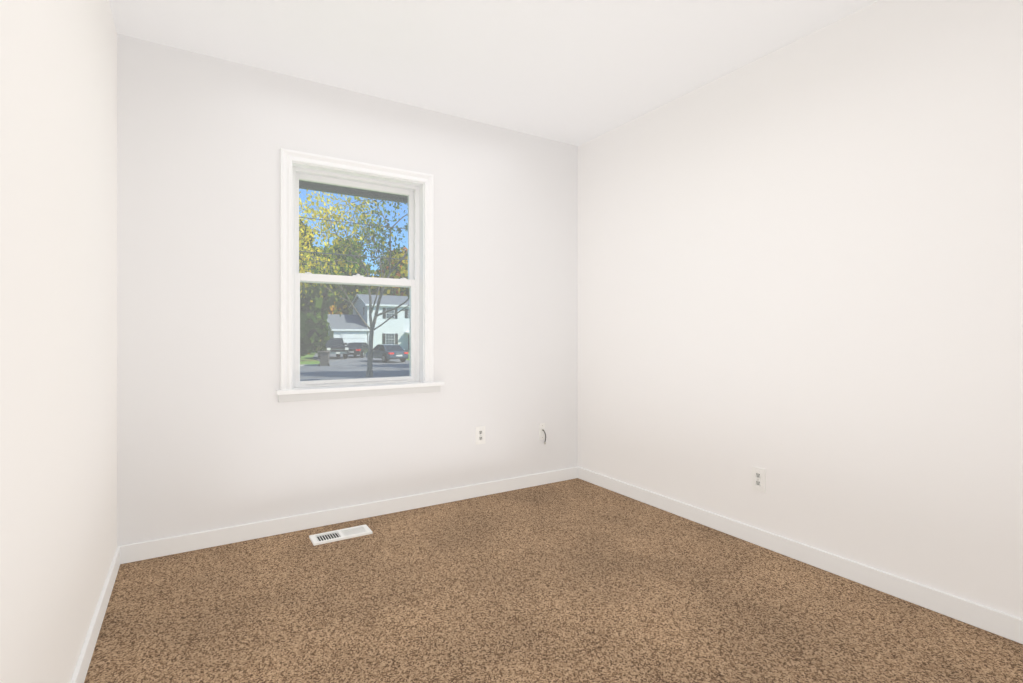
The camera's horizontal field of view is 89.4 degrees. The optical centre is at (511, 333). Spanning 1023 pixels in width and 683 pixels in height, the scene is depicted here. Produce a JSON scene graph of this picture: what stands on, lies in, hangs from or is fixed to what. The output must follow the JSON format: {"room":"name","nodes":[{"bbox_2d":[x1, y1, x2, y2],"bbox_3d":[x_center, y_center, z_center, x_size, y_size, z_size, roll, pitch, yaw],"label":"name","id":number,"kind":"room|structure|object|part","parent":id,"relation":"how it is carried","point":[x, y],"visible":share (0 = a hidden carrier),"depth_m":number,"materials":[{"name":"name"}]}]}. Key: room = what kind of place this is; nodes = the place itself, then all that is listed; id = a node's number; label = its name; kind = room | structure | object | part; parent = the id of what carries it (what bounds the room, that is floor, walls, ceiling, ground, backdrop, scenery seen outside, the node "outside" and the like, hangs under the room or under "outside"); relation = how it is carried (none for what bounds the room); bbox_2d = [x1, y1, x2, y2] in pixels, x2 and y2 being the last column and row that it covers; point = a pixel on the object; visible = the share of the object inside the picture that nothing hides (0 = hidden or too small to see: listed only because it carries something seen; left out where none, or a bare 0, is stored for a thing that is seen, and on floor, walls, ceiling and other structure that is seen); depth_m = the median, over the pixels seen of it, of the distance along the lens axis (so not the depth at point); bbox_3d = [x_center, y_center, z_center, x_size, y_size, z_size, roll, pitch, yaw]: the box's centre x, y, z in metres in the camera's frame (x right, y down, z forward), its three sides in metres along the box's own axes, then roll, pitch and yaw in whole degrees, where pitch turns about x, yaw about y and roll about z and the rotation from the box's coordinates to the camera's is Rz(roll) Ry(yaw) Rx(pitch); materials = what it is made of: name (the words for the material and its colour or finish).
{"room":"empty bedroom","nodes":[
{"label":"empty bedroom","id":0,"kind":"room"},
{"bbox_2d":[0,0,116,682],"bbox_3d":[-0.916,-0.160,0.779,0.160,2.440,3.660,0,0,-32],"label":"wall","id":1,"kind":"structure","parent":0,"point":[58,303],"depth_m":1.30,"materials":[{"name":"white paint"}]},
{"bbox_2d":[70,547,119,682],"bbox_3d":[-0.882,1.018,0.887,0.013,0.083,3.487,0,0,-32],"label":"baseboard","id":2,"kind":"structure","parent":1,"relation":"attached to","point":[83,662],"depth_m":1.77,"materials":[{"name":"white wood"}]},
{"bbox_2d":[117,34,577,545],"bbox_3d":[-0.705,-0.160,3.158,3.030,2.440,0.160,0,0,-32],"label":"wall","id":3,"kind":"structure","parent":0,"point":[213,433],"depth_m":2.74,"materials":[{"name":"white paint"}]},
{"bbox_2d":[275,148,444,401],"bbox_3d":[-0.877,-0.309,3.035,0.953,1.342,0.228,0,0,-32],"label":"window unit","id":4,"kind":"structure","parent":3,"relation":"in","point":[417,188],"depth_m":3.02,"materials":[{"name":"white"}]},
{"bbox_3d":[-0.921,-0.594,3.070,0.706,0.608,0.028,0,0,-32],"label":"sash","id":5,"kind":"part","parent":4,"relation":"part of","materials":[{"name":"white plastic"}]},
{"bbox_3d":[-0.915,-0.310,3.060,0.746,1.216,0.085,0,0,-32],"label":"frame","id":6,"kind":"part","parent":4,"relation":"part of","materials":[{"name":"white plastic"}]},
{"bbox_3d":[-0.902,-0.024,3.040,0.706,0.624,0.036,0,0,-32],"label":"sash","id":7,"kind":"part","parent":4,"relation":"part of","materials":[{"name":"white plastic"}]},
{"bbox_3d":[-0.912,-0.301,3.056,0.652,1.134,0.036,0,0,-32],"label":"glass","id":8,"kind":"part","parent":4,"relation":"part of","materials":[{"name":"clear glass"}]},
{"bbox_2d":[476,426,484,444],"bbox_3d":[-0.202,0.663,3.372,0.070,0.115,0.007,0,0,-32],"label":"duplex electrical outlet","id":9,"kind":"object","parent":3,"relation":"attached to","point":[480,434],"visible":1,"depth_m":3.37,"materials":[{"name":"white plastic"}]},
{"bbox_2d":[539,423,545,443],"bbox_3d":[0.223,0.704,3.623,0.046,0.147,0.028,0,0,-32],"label":"outlet","id":10,"kind":"object","parent":3,"relation":"attached to","point":[542,434],"visible":1,"depth_m":3.63,"materials":[{"name":"white plastic"}]},
{"bbox_2d":[117,466,577,563],"bbox_3d":[-0.659,1.018,3.085,2.710,0.083,0.013,0,0,-32],"label":"baseboard","id":11,"kind":"structure","parent":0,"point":[139,551],"depth_m":2.84,"materials":[{"name":"white wood"}]},
{"bbox_2d":[109,0,878,145],"bbox_3d":[0.261,-1.455,1.603,3.030,0.150,3.820,0,0,-32],"label":"ceiling","id":12,"kind":"structure","parent":0,"point":[576,72],"depth_m":2.46,"materials":[{"name":"white paint"}]},
{"bbox_2d":[84,478,1022,682],"bbox_3d":[0.261,1.160,1.603,3.030,0.200,3.820,0,0,-32],"label":"floor","id":13,"kind":"structure","parent":0,"point":[576,580],"depth_m":1.97,"materials":[{"name":"brown carpet"}]},
{"bbox_2d":[309,524,372,545],"bbox_3d":[-0.894,1.055,2.711,0.296,0.013,0.122,0,0,-32],"label":"floor vent","id":14,"kind":"object","parent":13,"relation":"in","point":[338,535],"visible":1,"depth_m":2.70,"materials":[{"name":"white metal"}]},
{"bbox_2d":[578,0,1022,618],"bbox_3d":[1.522,-0.160,2.292,0.160,2.440,3.660,0,0,-32],"label":"wall","id":15,"kind":"structure","parent":0,"point":[800,272],"depth_m":2.28,"materials":[{"name":"white paint"}]},
{"bbox_2d":[752,466,764,491],"bbox_3d":[1.238,0.730,2.591,0.007,0.115,0.070,0,0,-32],"label":"duplex electrical outlet","id":16,"kind":"object","parent":15,"relation":"attached to","point":[758,479],"visible":1,"depth_m":2.59,"materials":[{"name":"white plastic"}]},
{"bbox_2d":[578,467,1022,643],"bbox_3d":[1.410,1.018,2.309,0.013,0.083,3.487,0,0,-32],"label":"baseboard","id":17,"kind":"structure","parent":15,"relation":"attached to","point":[1000,623],"depth_m":2.26,"materials":[{"name":"white wood"}]},
{"label":"outside","id":18,"kind":"structure","parent":0,"visible":0},
{"bbox_2d":[299,180,408,380],"bbox_3d":[-112.610,-6.431,180.863,600.000,19.215,419.840,0,0,-32],"label":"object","id":19,"kind":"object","parent":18,"point":[345,255],"depth_m":36.19,"materials":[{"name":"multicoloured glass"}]}
]}

